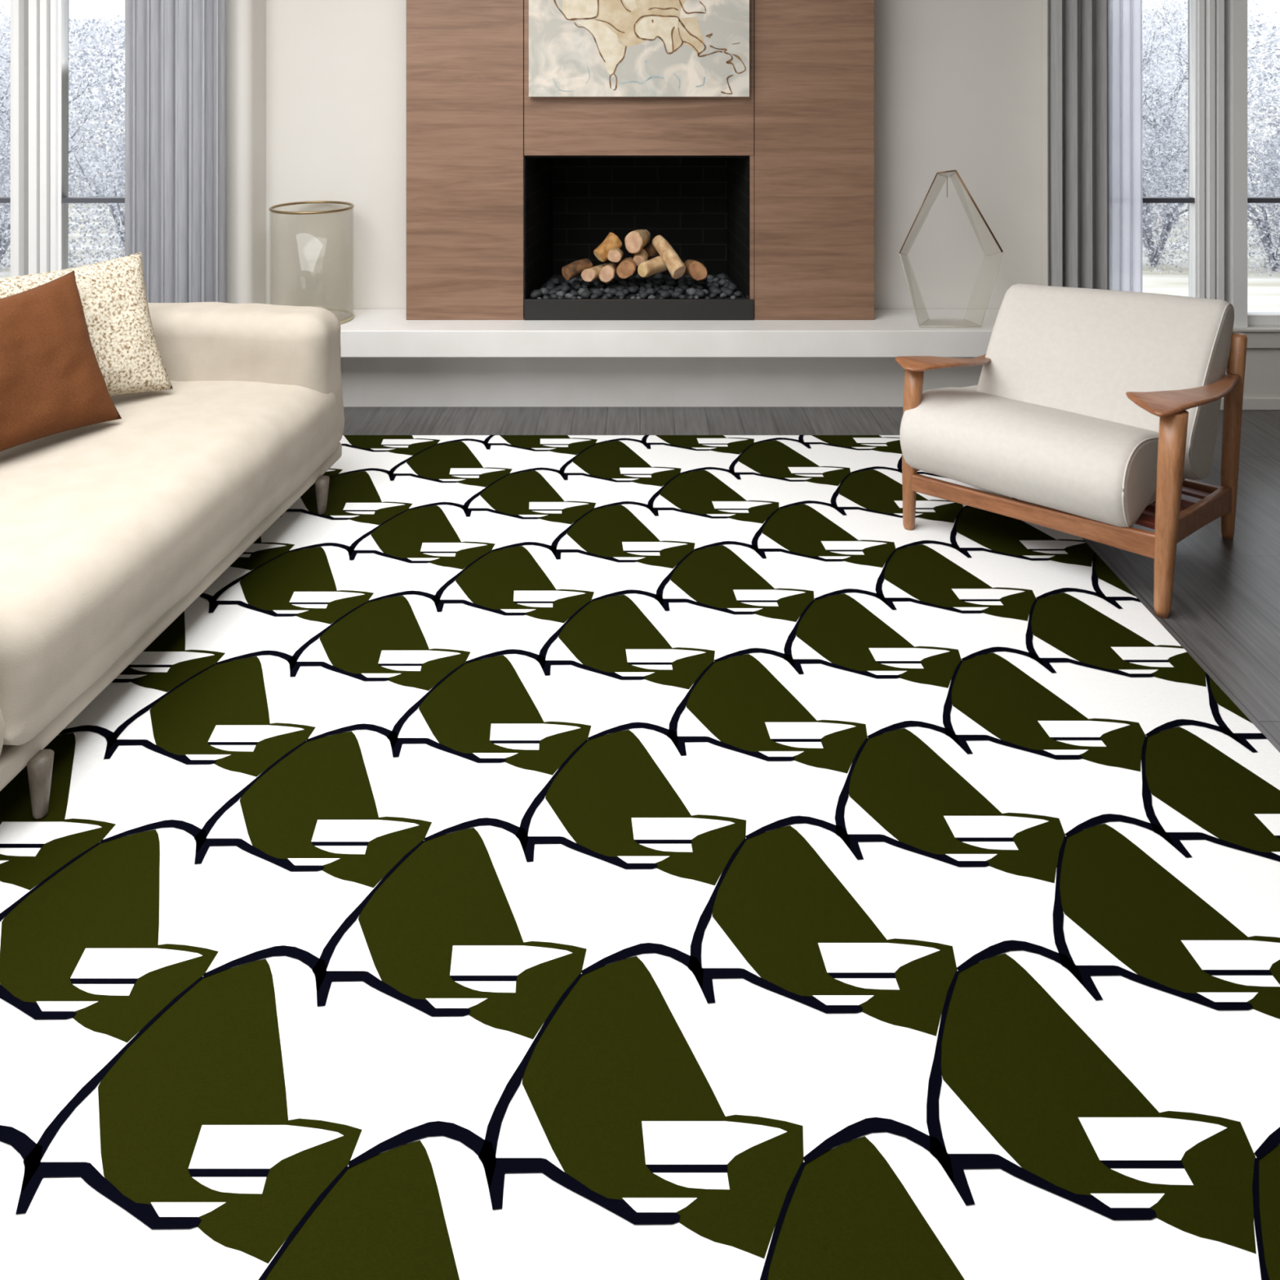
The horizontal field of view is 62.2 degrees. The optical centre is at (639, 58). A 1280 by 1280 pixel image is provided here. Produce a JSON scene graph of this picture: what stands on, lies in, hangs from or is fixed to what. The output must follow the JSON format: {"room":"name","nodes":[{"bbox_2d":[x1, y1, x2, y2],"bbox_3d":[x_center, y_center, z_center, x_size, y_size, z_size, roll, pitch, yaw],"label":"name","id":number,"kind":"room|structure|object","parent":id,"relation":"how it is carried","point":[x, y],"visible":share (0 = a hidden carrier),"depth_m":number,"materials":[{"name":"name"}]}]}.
{"room":"living room","nodes":[
{"label":"living room","id":0,"kind":"room"},
{"bbox_2d":[226,0,266,303],"bbox_3d":[-1.746,0.100,4.644,0.140,2.800,0.209,0,0,0],"label":"wall","id":1,"kind":"structure","parent":0,"point":[246,20],"depth_m":4.55,"materials":[{"name":"paint"}]},
{"bbox_2d":[266,0,1041,309],"bbox_3d":[0.075,0.100,4.810,3.550,2.800,0.120,0,0,0],"label":"wall","id":2,"kind":"structure","parent":0,"point":[957,83],"depth_m":4.75,"materials":[{"name":"paint"}]},
{"bbox_2d":[342,406,1279,752],"bbox_3d":[0.000,1.550,1.650,6.600,0.100,6.500,0,0,0],"label":"floor","id":3,"kind":"structure","parent":0,"point":[1224,613],"depth_m":3.57,"materials":[{"name":"grey wood"}]},
{"bbox_2d":[0,302,344,819],"bbox_3d":[-1.704,1.171,2.793,1.230,0.656,1.951,0,0,6],"label":"sofa","id":4,"kind":"object","parent":3,"relation":"on","point":[110,531],"visible":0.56,"depth_m":2.72,"materials":[{"name":"beige fabric"}]},
{"bbox_2d":[0,270,121,451],"bbox_3d":[-1.685,0.847,2.882,0.265,0.402,0.676,0,0,13],"label":"cushion","id":5,"kind":"object","parent":4,"relation":"on","point":[52,381],"visible":1,"depth_m":2.92,"materials":[{"name":"brown leather"}]},
{"bbox_2d":[0,251,173,395],"bbox_3d":[-1.748,0.842,3.226,0.249,0.411,0.551,0,0,43],"label":"cushion","id":6,"kind":"object","parent":4,"relation":"on","point":[113,292],"visible":0.51,"depth_m":3.29,"materials":[{"name":"beige fabric"}]},
{"bbox_2d":[0,380,340,745],"bbox_3d":[-1.574,1.197,2.862,0.978,0.278,1.676,0,0,6],"label":"seat cushion","id":7,"kind":"object","parent":4,"relation":"on","point":[107,528],"depth_m":2.62,"materials":[{"name":"beige fabric"}]},
{"bbox_2d":[0,435,1279,1279],"bbox_3d":[0.000,1.495,2.376,2.751,0.009,3.652,0,0,0],"label":"rug","id":8,"kind":"object","parent":3,"relation":"on","point":[526,857],"visible":0.91,"depth_m":1.88,"materials":[{"name":"fabric"}]},
{"bbox_2d":[894,283,1247,618],"bbox_3d":[1.368,1.132,3.349,0.902,0.735,0.800,0,0,43],"label":"armchair","id":9,"kind":"object","parent":8,"relation":"on","point":[1095,409],"visible":1,"depth_m":3.25,"materials":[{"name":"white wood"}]},
{"bbox_2d":[899,384,1184,527],"bbox_3d":[1.282,1.196,3.346,0.710,0.242,0.664,0,0,43],"label":"seat cushion","id":10,"kind":"object","parent":9,"relation":"on","point":[1086,460],"depth_m":3.13,"materials":[{"name":"beige fabric"}]},
{"bbox_2d":[976,283,1234,479],"bbox_3d":[1.508,1.028,3.466,0.702,0.527,0.435,0,0,43],"label":"cushion","id":11,"kind":"object","parent":9,"relation":"on","point":[1074,350],"depth_m":3.37,"materials":[{"name":"beige fabric"}]},
{"bbox_2d":[328,309,999,406],"bbox_3d":[0.002,1.310,4.558,3.316,0.380,0.376,0,0,0],"label":"hearth","id":12,"kind":"object","parent":3,"relation":"on","point":[388,359],"visible":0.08,"depth_m":4.57,"materials":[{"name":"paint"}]},
{"bbox_2d":[269,200,354,324],"bbox_3d":[-1.411,0.876,4.560,0.352,0.486,0.352,0,0,0],"label":"glass vase","id":13,"kind":"object","parent":12,"relation":"on","point":[352,205],"visible":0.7,"depth_m":4.55,"materials":[{"name":"clear glass"}]},
{"bbox_2d":[406,0,874,319],"bbox_3d":[0.001,-0.088,4.846,2.008,2.417,0.609,0,0,0],"label":"fireplace","id":14,"kind":"object","parent":12,"relation":"on","point":[771,189],"visible":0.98,"depth_m":4.54,"materials":[{"name":"brown wood"}]},
{"bbox_2d":[530,289,542,298],"bbox_3d":[-0.453,1.023,4.613,0.056,0.035,0.044,0,0,-22],"label":"stone","id":15,"kind":"object","parent":14,"relation":"on","point":[535,294],"visible":1,"depth_m":4.60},
{"bbox_2d":[539,288,548,295],"bbox_3d":[-0.426,1.025,4.663,0.044,0.036,0.049,0,0,39],"label":"stone","id":16,"kind":"object","parent":14,"relation":"on","point":[544,291],"visible":0.79,"depth_m":4.65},
{"bbox_2d":[545,284,553,290],"bbox_3d":[-0.406,1.028,4.759,0.039,0.026,0.032,0,0,3],"label":"stone","id":17,"kind":"object","parent":14,"relation":"on","point":[548,287],"visible":0.69,"depth_m":4.75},
{"bbox_2d":[548,288,558,295],"bbox_3d":[-0.382,1.027,4.667,0.046,0.028,0.036,0,0,-9],"label":"stone","id":18,"kind":"object","parent":14,"relation":"on","point":[553,291],"visible":0.81,"depth_m":4.65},
{"bbox_2d":[550,293,558,298],"bbox_3d":[-0.370,1.030,4.593,0.038,0.024,0.030,0,0,-35],"label":"stone","id":19,"kind":"object","parent":14,"relation":"on","point":[553,295],"visible":0.98,"depth_m":4.58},
{"bbox_2d":[550,277,559,284],"bbox_3d":[-0.391,1.025,4.889,0.048,0.033,0.039,0,0,31],"label":"stone","id":20,"kind":"object","parent":14,"relation":"on","point":[555,280],"visible":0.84,"depth_m":4.88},
{"bbox_2d":[555,290,565,296],"bbox_3d":[-0.347,1.028,4.638,0.039,0.029,0.036,0,0,34],"label":"stone","id":21,"kind":"object","parent":14,"relation":"on","point":[561,293],"visible":0.84,"depth_m":4.62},
{"bbox_2d":[560,284,570,292],"bbox_3d":[-0.335,1.025,4.729,0.041,0.034,0.047,0,0,36],"label":"stone","id":22,"kind":"object","parent":14,"relation":"on","point":[566,288],"visible":0.84,"depth_m":4.72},
{"bbox_2d":[561,258,592,280],"bbox_3d":[-0.279,0.946,4.758,0.142,0.085,0.066,0,0,-35],"label":"log","id":23,"kind":"object","parent":22,"relation":"on","point":[571,270],"visible":0.92,"depth_m":4.73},
{"bbox_2d":[564,293,573,298],"bbox_3d":[-0.308,1.028,4.599,0.042,0.026,0.031,0,0,28],"label":"stone","id":24,"kind":"object","parent":14,"relation":"on","point":[568,295],"visible":1,"depth_m":4.59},
{"bbox_2d":[568,277,579,284],"bbox_3d":[-0.303,1.023,4.879,0.052,0.038,0.047,0,0,25],"label":"stone","id":25,"kind":"object","parent":14,"relation":"on","point":[571,281],"visible":0.55,"depth_m":4.86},
{"bbox_2d":[571,280,581,287],"bbox_3d":[-0.291,1.024,4.825,0.040,0.034,0.053,0,0,15],"label":"stone","id":26,"kind":"object","parent":14,"relation":"on","point":[575,282],"visible":0.71,"depth_m":4.81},
{"bbox_2d":[573,283,582,290],"bbox_3d":[-0.280,1.027,4.776,0.037,0.030,0.042,0,0,6],"label":"stone","id":27,"kind":"object","parent":14,"relation":"on","point":[576,286],"visible":0.89,"depth_m":4.76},
{"bbox_2d":[577,288,586,295],"bbox_3d":[-0.254,1.025,4.667,0.038,0.032,0.051,0,0,21],"label":"stone","id":28,"kind":"object","parent":14,"relation":"on","point":[580,290],"visible":0.61,"depth_m":4.65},
{"bbox_2d":[581,280,590,286],"bbox_3d":[-0.249,1.024,4.846,0.041,0.033,0.053,0,0,-18],"label":"stone","id":29,"kind":"object","parent":14,"relation":"on","point":[583,281],"visible":0.56,"depth_m":4.83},
{"bbox_2d":[580,289,591,298],"bbox_3d":[-0.234,1.024,4.606,0.043,0.035,0.052,0,0,13],"label":"stone","id":30,"kind":"object","parent":14,"relation":"on","point":[586,294],"visible":1,"depth_m":4.59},
{"bbox_2d":[591,293,599,298],"bbox_3d":[-0.196,1.030,4.593,0.037,0.023,0.029,0,0,-19],"label":"stone","id":31,"kind":"object","parent":14,"relation":"on","point":[593,295],"visible":0.99,"depth_m":4.58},
{"bbox_2d":[591,288,603,297],"bbox_3d":[-0.186,1.023,4.641,0.051,0.037,0.045,0,0,-35],"label":"stone","id":32,"kind":"object","parent":14,"relation":"on","point":[598,291],"visible":0.87,"depth_m":4.63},
{"bbox_2d":[592,279,602,286],"bbox_3d":[-0.193,1.026,4.855,0.042,0.034,0.046,0,0,-27],"label":"stone","id":33,"kind":"object","parent":14,"relation":"on","point":[596,282],"visible":0.7,"depth_m":4.84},
{"bbox_2d":[603,280,612,285],"bbox_3d":[-0.147,1.024,4.848,0.041,0.035,0.051,0,0,-21],"label":"stone","id":34,"kind":"object","parent":14,"relation":"on","point":[611,282],"visible":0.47,"depth_m":4.83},
{"bbox_2d":[581,263,606,282],"bbox_3d":[-0.192,0.960,4.770,0.074,0.070,0.199,0,0,23],"label":"log","id":35,"kind":"object","parent":34,"relation":"on","point":[590,274],"visible":0.7,"depth_m":4.68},
{"bbox_2d":[599,262,617,283],"bbox_3d":[-0.139,0.949,4.720,0.069,0.088,0.165,0,0,5],"label":"log","id":36,"kind":"object","parent":14,"relation":"in","point":[607,273],"visible":0.94,"depth_m":4.64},
{"bbox_2d":[593,232,622,262],"bbox_3d":[-0.145,0.842,4.751,0.136,0.125,0.068,0,0,-37],"label":"log","id":37,"kind":"object","parent":36,"relation":"on","point":[611,241],"visible":0.86,"depth_m":4.73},
{"bbox_2d":[607,288,618,296],"bbox_3d":[-0.118,1.026,4.663,0.046,0.033,0.040,0,0,20],"label":"stone","id":38,"kind":"object","parent":14,"relation":"on","point":[613,291],"visible":0.8,"depth_m":4.65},
{"bbox_2d":[608,284,617,288],"bbox_3d":[-0.117,1.025,4.749,0.049,0.033,0.041,0,0,45],"label":"stone","id":39,"kind":"object","parent":14,"relation":"on","point":[612,286],"visible":0.52,"depth_m":4.74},
{"bbox_2d":[615,290,625,297],"bbox_3d":[-0.085,1.026,4.623,0.047,0.033,0.038,0,0,19],"label":"stone","id":40,"kind":"object","parent":14,"relation":"on","point":[618,294],"visible":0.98,"depth_m":4.61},
{"bbox_2d":[615,284,625,290],"bbox_3d":[-0.087,1.024,4.711,0.042,0.034,0.051,0,0,30],"label":"stone","id":41,"kind":"object","parent":14,"relation":"on","point":[620,287],"visible":0.61,"depth_m":4.70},
{"bbox_2d":[617,279,628,284],"bbox_3d":[-0.079,1.024,4.842,0.052,0.033,0.039,0,0,39],"label":"stone","id":42,"kind":"object","parent":14,"relation":"on","point":[624,282],"visible":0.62,"depth_m":4.83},
{"bbox_2d":[616,257,637,279],"bbox_3d":[-0.055,0.930,4.745,0.086,0.087,0.196,0,0,5],"label":"log","id":43,"kind":"object","parent":14,"relation":"in","point":[627,267],"visible":0.9,"depth_m":4.65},
{"bbox_2d":[607,248,623,262],"bbox_3d":[-0.108,0.871,4.725,0.065,0.057,0.113,0,0,6],"label":"log","id":44,"kind":"object","parent":43,"relation":"on","point":[615,255],"visible":1,"depth_m":4.67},
{"bbox_2d":[633,248,648,266],"bbox_3d":[0.003,0.888,4.730,0.063,0.080,0.078,0,0,6],"label":"log","id":45,"kind":"object","parent":43,"relation":"on","point":[641,256],"visible":0.67,"depth_m":4.71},
{"bbox_2d":[624,229,650,253],"bbox_3d":[-0.003,0.810,4.750,0.086,0.102,0.151,0,0,21],"label":"log","id":46,"kind":"object","parent":45,"relation":"on","point":[634,241],"visible":1,"depth_m":4.68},
{"bbox_2d":[627,286,637,293],"bbox_3d":[-0.032,1.025,4.712,0.051,0.032,0.040,0,0,-35],"label":"stone","id":47,"kind":"object","parent":14,"relation":"on","point":[632,289],"visible":1,"depth_m":4.70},
{"bbox_2d":[524,293,753,319],"bbox_3d":[-0.004,1.070,4.568,0.984,0.101,0.054,0,0,0],"label":"tray","id":48,"kind":"object","parent":14,"relation":"on","point":[534,308],"depth_m":4.54,"materials":[{"name":"black metal"}]},
{"bbox_2d":[528,0,749,96],"bbox_3d":[-0.004,-0.195,4.522,0.937,0.710,0.046,0,0,0],"label":"painting","id":49,"kind":"object","parent":14,"relation":"attached to","point":[577,47],"visible":1,"depth_m":4.50},
{"bbox_2d":[639,285,647,291],"bbox_3d":[0.014,1.028,4.729,0.034,0.027,0.044,0,0,-25],"label":"stone","id":50,"kind":"object","parent":14,"relation":"on","point":[642,287],"visible":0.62,"depth_m":4.72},
{"bbox_2d":[639,291,648,298],"bbox_3d":[0.017,1.027,4.606,0.046,0.029,0.036,0,0,-39],"label":"stone","id":51,"kind":"object","parent":14,"relation":"on","point":[643,295],"visible":1,"depth_m":4.59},
{"bbox_2d":[644,282,653,288],"bbox_3d":[0.040,1.026,4.790,0.035,0.030,0.046,0,0,-18],"label":"stone","id":52,"kind":"object","parent":14,"relation":"on","point":[649,285],"visible":0.72,"depth_m":4.78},
{"bbox_2d":[642,244,657,258],"bbox_3d":[0.043,0.880,4.848,0.078,0.074,0.076,0,0,0],"label":"log","id":53,"kind":"object","parent":14,"relation":"in","point":[650,249],"visible":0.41,"depth_m":4.83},
{"bbox_2d":[646,288,655,295],"bbox_3d":[0.047,1.025,4.671,0.040,0.032,0.048,0,0,-2],"label":"stone","id":54,"kind":"object","parent":14,"relation":"on","point":[651,291],"visible":0.8,"depth_m":4.65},
{"bbox_2d":[637,255,667,277],"bbox_3d":[0.061,0.915,4.690,0.078,0.087,0.148,0,0,45],"label":"log","id":55,"kind":"object","parent":14,"relation":"in","point":[655,265],"visible":0.94,"depth_m":4.65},
{"bbox_2d":[652,235,685,279],"bbox_3d":[0.128,0.875,4.689,0.068,0.174,0.208,0,0,-32],"label":"log","id":56,"kind":"object","parent":55,"relation":"on","point":[674,264],"visible":1,"depth_m":4.64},
{"bbox_2d":[653,285,661,292],"bbox_3d":[0.078,1.029,4.737,0.032,0.025,0.038,0,0,8],"label":"stone","id":57,"kind":"object","parent":14,"relation":"on","point":[656,288],"visible":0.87,"depth_m":4.72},
{"bbox_2d":[653,280,662,286],"bbox_3d":[0.084,1.026,4.849,0.038,0.031,0.049,0,0,18],"label":"stone","id":58,"kind":"object","parent":14,"relation":"on","point":[660,282],"visible":0.79,"depth_m":4.83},
{"bbox_2d":[653,272,663,279],"bbox_3d":[0.090,1.024,4.986,0.050,0.037,0.046,0,0,-15],"label":"stone","id":59,"kind":"object","parent":14,"relation":"on","point":[659,276],"visible":0.87,"depth_m":4.97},
{"bbox_2d":[659,290,671,298],"bbox_3d":[0.109,1.025,4.611,0.049,0.033,0.041,0,0,-34],"label":"stone","id":60,"kind":"object","parent":14,"relation":"on","point":[666,294],"visible":1,"depth_m":4.60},
{"bbox_2d":[661,284,670,291],"bbox_3d":[0.116,1.028,4.755,0.042,0.028,0.034,0,0,-7],"label":"stone","id":61,"kind":"object","parent":14,"relation":"on","point":[664,287],"visible":0.84,"depth_m":4.74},
{"bbox_2d":[665,279,676,286],"bbox_3d":[0.142,1.024,4.847,0.052,0.034,0.043,0,0,8],"label":"stone","id":62,"kind":"object","parent":14,"relation":"on","point":[673,282],"visible":0.93,"depth_m":4.83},
{"bbox_2d":[671,290,681,298],"bbox_3d":[0.159,1.026,4.614,0.045,0.033,0.040,0,0,35],"label":"stone","id":63,"kind":"object","parent":14,"relation":"on","point":[676,294],"visible":1,"depth_m":4.60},
{"bbox_2d":[674,287,684,293],"bbox_3d":[0.173,1.026,4.683,0.046,0.030,0.038,0,0,3],"label":"stone","id":64,"kind":"object","parent":14,"relation":"on","point":[679,289],"visible":0.63,"depth_m":4.67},
{"bbox_2d":[679,284,689,291],"bbox_3d":[0.200,1.026,4.755,0.048,0.030,0.037,0,0,7],"label":"stone","id":65,"kind":"object","parent":14,"relation":"on","point":[683,286],"visible":0.64,"depth_m":4.74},
{"bbox_2d":[685,288,697,296],"bbox_3d":[0.228,1.025,4.663,0.044,0.036,0.049,0,0,-31],"label":"stone","id":66,"kind":"object","parent":14,"relation":"on","point":[690,291],"visible":0.89,"depth_m":4.65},
{"bbox_2d":[687,280,695,285],"bbox_3d":[0.237,1.028,4.868,0.042,0.027,0.032,0,0,-21],"label":"stone","id":67,"kind":"object","parent":14,"relation":"on","point":[690,282],"visible":0.84,"depth_m":4.86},
{"bbox_2d":[683,259,707,280],"bbox_3d":[0.242,0.941,4.750,0.088,0.099,0.190,0,0,-9],"label":"log","id":68,"kind":"object","parent":14,"relation":"in","point":[696,270],"visible":0.92,"depth_m":4.66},
{"bbox_2d":[694,289,705,297],"bbox_3d":[0.262,1.025,4.624,0.047,0.034,0.042,0,0,35],"label":"stone","id":69,"kind":"object","parent":14,"relation":"on","point":[700,293],"visible":0.98,"depth_m":4.61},
{"bbox_2d":[695,280,705,285],"bbox_3d":[0.277,1.027,4.861,0.044,0.029,0.036,0,0,24],"label":"stone","id":70,"kind":"object","parent":14,"relation":"on","point":[702,282],"visible":0.66,"depth_m":4.85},
{"bbox_2d":[708,284,718,292],"bbox_3d":[0.328,1.025,4.729,0.041,0.034,0.047,0,0,-29],"label":"stone","id":71,"kind":"object","parent":14,"relation":"on","point":[711,287],"visible":0.6,"depth_m":4.72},
{"bbox_2d":[710,292,717,297],"bbox_3d":[0.320,1.031,4.625,0.034,0.021,0.027,0,0,-20],"label":"stone","id":72,"kind":"object","parent":14,"relation":"on","point":[713,295],"visible":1,"depth_m":4.62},
{"bbox_2d":[711,287,722,295],"bbox_3d":[0.337,1.024,4.664,0.051,0.035,0.041,0,0,6],"label":"stone","id":73,"kind":"object","parent":14,"relation":"on","point":[717,291],"visible":0.89,"depth_m":4.65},
{"bbox_2d":[716,273,726,279],"bbox_3d":[0.385,1.024,4.982,0.051,0.035,0.041,0,0,24],"label":"stone","id":74,"kind":"object","parent":14,"relation":"on","point":[722,276],"visible":0.8,"depth_m":4.97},
{"bbox_2d":[718,279,726,286],"bbox_3d":[0.381,1.026,4.866,0.035,0.030,0.047,0,0,32],"label":"stone","id":75,"kind":"object","parent":14,"relation":"on","point":[722,282],"visible":0.79,"depth_m":4.85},
{"bbox_2d":[722,288,733,296],"bbox_3d":[0.387,1.024,4.653,0.051,0.034,0.042,0,0,37],"label":"stone","id":76,"kind":"object","parent":14,"relation":"on","point":[729,292],"visible":0.99,"depth_m":4.64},
{"bbox_2d":[727,283,737,290],"bbox_3d":[0.413,1.025,4.764,0.042,0.034,0.047,0,0,-26],"label":"stone","id":77,"kind":"object","parent":14,"relation":"on","point":[733,286],"visible":0.81,"depth_m":4.75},
{"bbox_2d":[733,290,742,297],"bbox_3d":[0.429,1.029,4.639,0.038,0.027,0.033,0,0,41],"label":"stone","id":78,"kind":"object","parent":14,"relation":"on","point":[738,294],"visible":0.99,"depth_m":4.63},
{"bbox_2d":[898,169,1003,327],"bbox_3d":[1.296,0.789,4.471,0.434,0.654,0.120,0,0,0],"label":"glass ornament","id":79,"kind":"object","parent":12,"relation":"on","point":[955,171],"visible":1,"depth_m":4.41,"materials":[{"name":"clear glass"}]},
{"bbox_2d":[1047,0,1108,289],"bbox_3d":[1.827,0.134,4.433,0.250,2.708,0.070,0,0,0],"label":"curtain","id":80,"kind":"object","parent":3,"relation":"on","point":[1077,30],"visible":0.68,"depth_m":4.43,"materials":[{"name":"grey fabric"}]},
{"bbox_2d":[1041,0,1045,285],"bbox_3d":[1.870,0.100,4.724,0.140,2.800,0.049,0,0,0],"label":"wall","id":81,"kind":"structure","parent":0,"point":[1043,2],"depth_m":4.73,"materials":[{"name":"paint"}]},
{"bbox_2d":[1045,0,1279,397],"bbox_3d":[2.500,0.100,4.620,1.400,2.800,0.160,0,0,0],"label":"wall","id":82,"kind":"structure","parent":0,"point":[1262,368],"depth_m":4.54,"materials":[{"name":"paint"}]},
{"bbox_2d":[1142,0,1198,297],"bbox_3d":[2.196,0.024,4.600,0.432,2.256,0.060,0,0,0],"label":"window","id":83,"kind":"structure","parent":82,"relation":"in","point":[1193,5],"depth_m":4.58,"materials":[{"name":"white paint"}]},
{"bbox_2d":[1198,0,1247,327],"bbox_3d":[2.503,0.025,4.582,0.193,2.249,0.093,0,0,0],"label":"trim","id":84,"kind":"structure","parent":82,"relation":"attached to","point":[1222,24],"depth_m":4.54,"materials":[{"name":"white paint"}]},
{"bbox_2d":[1219,397,1279,409],"bbox_3d":[2.500,1.474,4.532,1.400,0.052,0.016,0,0,0],"label":"baseboard","id":85,"kind":"structure","parent":82,"relation":"attached to","point":[1248,403],"depth_m":4.52,"materials":[{"name":"paint"}]},
{"bbox_2d":[1232,327,1279,348],"bbox_3d":[2.550,1.192,4.524,1.300,0.085,0.038,0,0,0],"label":"trim","id":86,"kind":"structure","parent":82,"relation":"attached to","point":[1257,337],"depth_m":4.52,"materials":[{"name":"paint"}]},
{"bbox_2d":[1247,196,1279,325],"bbox_3d":[2.857,0.024,4.600,0.526,2.256,0.060,0,0,0],"label":"window","id":87,"kind":"structure","parent":82,"relation":"in","point":[1254,318],"depth_m":4.57,"materials":[{"name":"white paint"}]},
{"bbox_3d":[-2.508,0.100,4.620,1.384,2.800,0.160,0,0,0],"label":"wall","id":88,"kind":"structure","parent":0,"visible":0},
{"bbox_2d":[0,0,13,276],"bbox_3d":[-2.909,0.024,4.600,0.422,2.256,0.060,0,0,0],"label":"window","id":89,"kind":"structure","parent":88,"relation":"in","point":[2,199],"depth_m":4.57,"materials":[{"name":"white paint"}]},
{"bbox_2d":[13,0,57,276],"bbox_3d":[-2.603,0.025,4.582,0.190,2.249,0.093,0,0,0],"label":"curtain","id":90,"kind":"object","parent":88,"relation":"attached to","point":[35,22],"depth_m":4.55,"materials":[{"name":"white fabric"}]},
{"bbox_2d":[57,0,124,270],"bbox_3d":[-2.267,0.024,4.600,0.494,2.256,0.060,0,0,0],"label":"window","id":91,"kind":"structure","parent":88,"relation":"in","point":[64,199],"depth_m":4.58,"materials":[{"name":"white paint"}]},
{"bbox_2d":[124,0,226,302],"bbox_3d":[-1.943,0.134,4.430,0.418,2.708,0.086,0,0,0],"label":"curtain","id":92,"kind":"object","parent":88,"relation":"hanging from","point":[175,119],"visible":0.66,"depth_m":4.43,"materials":[{"name":"grey fabric"}]},
{"bbox_3d":[0.000,-1.350,1.650,6.600,0.100,6.500,0,0,0],"label":"ceiling","id":93,"kind":"structure","parent":0,"visible":0},
{"bbox_2d":[1108,0,1142,292],"bbox_3d":[2.032,0.134,4.471,0.176,2.708,0.038,0,0,0],"label":"sheer curtain","id":94,"kind":"object","parent":93,"relation":"hanging from","point":[1125,16],"visible":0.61,"depth_m":4.47,"materials":[{"name":"fabric"}]},
{"label":"outside","id":95,"kind":"structure","parent":0,"visible":0},
{"bbox_2d":[0,104,1279,311],"bbox_3d":[0.000,1.960,24.975,60.000,0.080,40.050,0,0,0],"label":"ground","id":96,"kind":"structure","parent":95,"point":[1263,291],"depth_m":10.12,"materials":[{"name":"snow"}]},
{"bbox_2d":[0,142,82,276],"bbox_3d":[-5.857,1.333,9.597,1.501,1.189,1.153,0,0,-14],"label":"shrub","id":97,"kind":"object","parent":96,"relation":"on","point":[5,229],"visible":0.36,"depth_m":9.58,"materials":[{"name":"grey plant"}]},
{"bbox_2d":[0,0,110,218],"bbox_3d":[-7.760,0.362,12.156,3.643,3.153,2.364,0,0,-17],"label":"frosted tree","id":98,"kind":"object","parent":96,"relation":"on","point":[3,28],"visible":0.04,"depth_m":12.30,"materials":[{"name":"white plant"}]},
{"bbox_2d":[0,13,124,206],"bbox_3d":[-8.002,0.664,14.455,5.110,2.589,2.560,0,0,0],"label":"frosted tree","id":99,"kind":"object","parent":96,"relation":"on","point":[121,30],"visible":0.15,"depth_m":14.37,"materials":[{"name":"grey plant"}]},
{"bbox_2d":[0,0,124,219],"bbox_3d":[-6.389,0.457,10.708,2.897,2.979,2.294,0,0,0],"label":"frosted tree","id":100,"kind":"object","parent":96,"relation":"on","point":[4,113],"visible":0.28,"depth_m":10.82,"materials":[{"name":"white plant"}]},
{"bbox_2d":[68,133,124,268],"bbox_3d":[-4.771,1.307,9.908,1.449,1.239,1.059,0,0,-3],"label":"shrub","id":101,"kind":"object","parent":96,"relation":"on","point":[113,211],"visible":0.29,"depth_m":9.79,"materials":[{"name":"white plant"}]},
{"bbox_2d":[88,8,124,155],"bbox_3d":[-5.090,0.209,12.979,3.024,3.461,2.933,0,0,-33],"label":"frosted tree","id":102,"kind":"object","parent":96,"relation":"on","point":[122,9],"visible":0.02,"depth_m":12.01,"materials":[{"name":"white plant"}]},
{"bbox_2d":[1142,128,1188,274],"bbox_3d":[4.734,1.285,9.800,1.319,1.284,1.123,0,0,-26],"label":"shrub","id":103,"kind":"object","parent":96,"relation":"on","point":[1148,237],"visible":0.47,"depth_m":9.73,"materials":[{"name":"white plant"}]},
{"bbox_2d":[1142,0,1269,230],"bbox_3d":[4.973,0.436,11.048,3.074,2.999,2.574,0,0,-35],"label":"frosted tree","id":104,"kind":"object","parent":96,"relation":"on","point":[1156,111],"visible":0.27,"depth_m":10.53,"materials":[{"name":"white plant"}]},
{"bbox_2d":[1142,0,1279,205],"bbox_3d":[8.006,0.577,14.418,5.107,2.762,2.413,0,0,-4],"label":"hedge","id":105,"kind":"object","parent":96,"relation":"on","point":[1264,73],"visible":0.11,"depth_m":14.43,"materials":[{"name":"grey plant"}]},
{"bbox_2d":[1142,0,1279,224],"bbox_3d":[6.249,0.250,11.940,3.212,3.396,3.246,0,0,-23],"label":"frosted tree","id":106,"kind":"object","parent":96,"relation":"on","point":[1177,2],"visible":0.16,"depth_m":11.97,"materials":[{"name":"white plant"}]},
{"bbox_2d":[1247,135,1279,275],"bbox_3d":[5.748,1.308,9.613,1.279,1.238,1.004,0,0,-5],"label":"shrub","id":107,"kind":"object","parent":96,"relation":"on","point":[1264,232],"visible":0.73,"depth_m":9.58,"materials":[{"name":"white plant"}]},
{"bbox_2d":[1247,0,1279,120],"bbox_3d":[7.848,0.387,11.187,3.440,3.148,2.707,0,0,-45],"label":"frosted tree","id":108,"kind":"object","parent":96,"relation":"on","point":[1278,33],"visible":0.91,"depth_m":11.22,"materials":[{"name":"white plant"}]},
{"bbox_2d":[1257,166,1279,249],"bbox_3d":[6.967,1.358,10.591,1.404,1.140,1.074,0,0,5],"label":"shrub","id":109,"kind":"object","parent":96,"relation":"on","point":[1278,166],"visible":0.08,"depth_m":10.76,"materials":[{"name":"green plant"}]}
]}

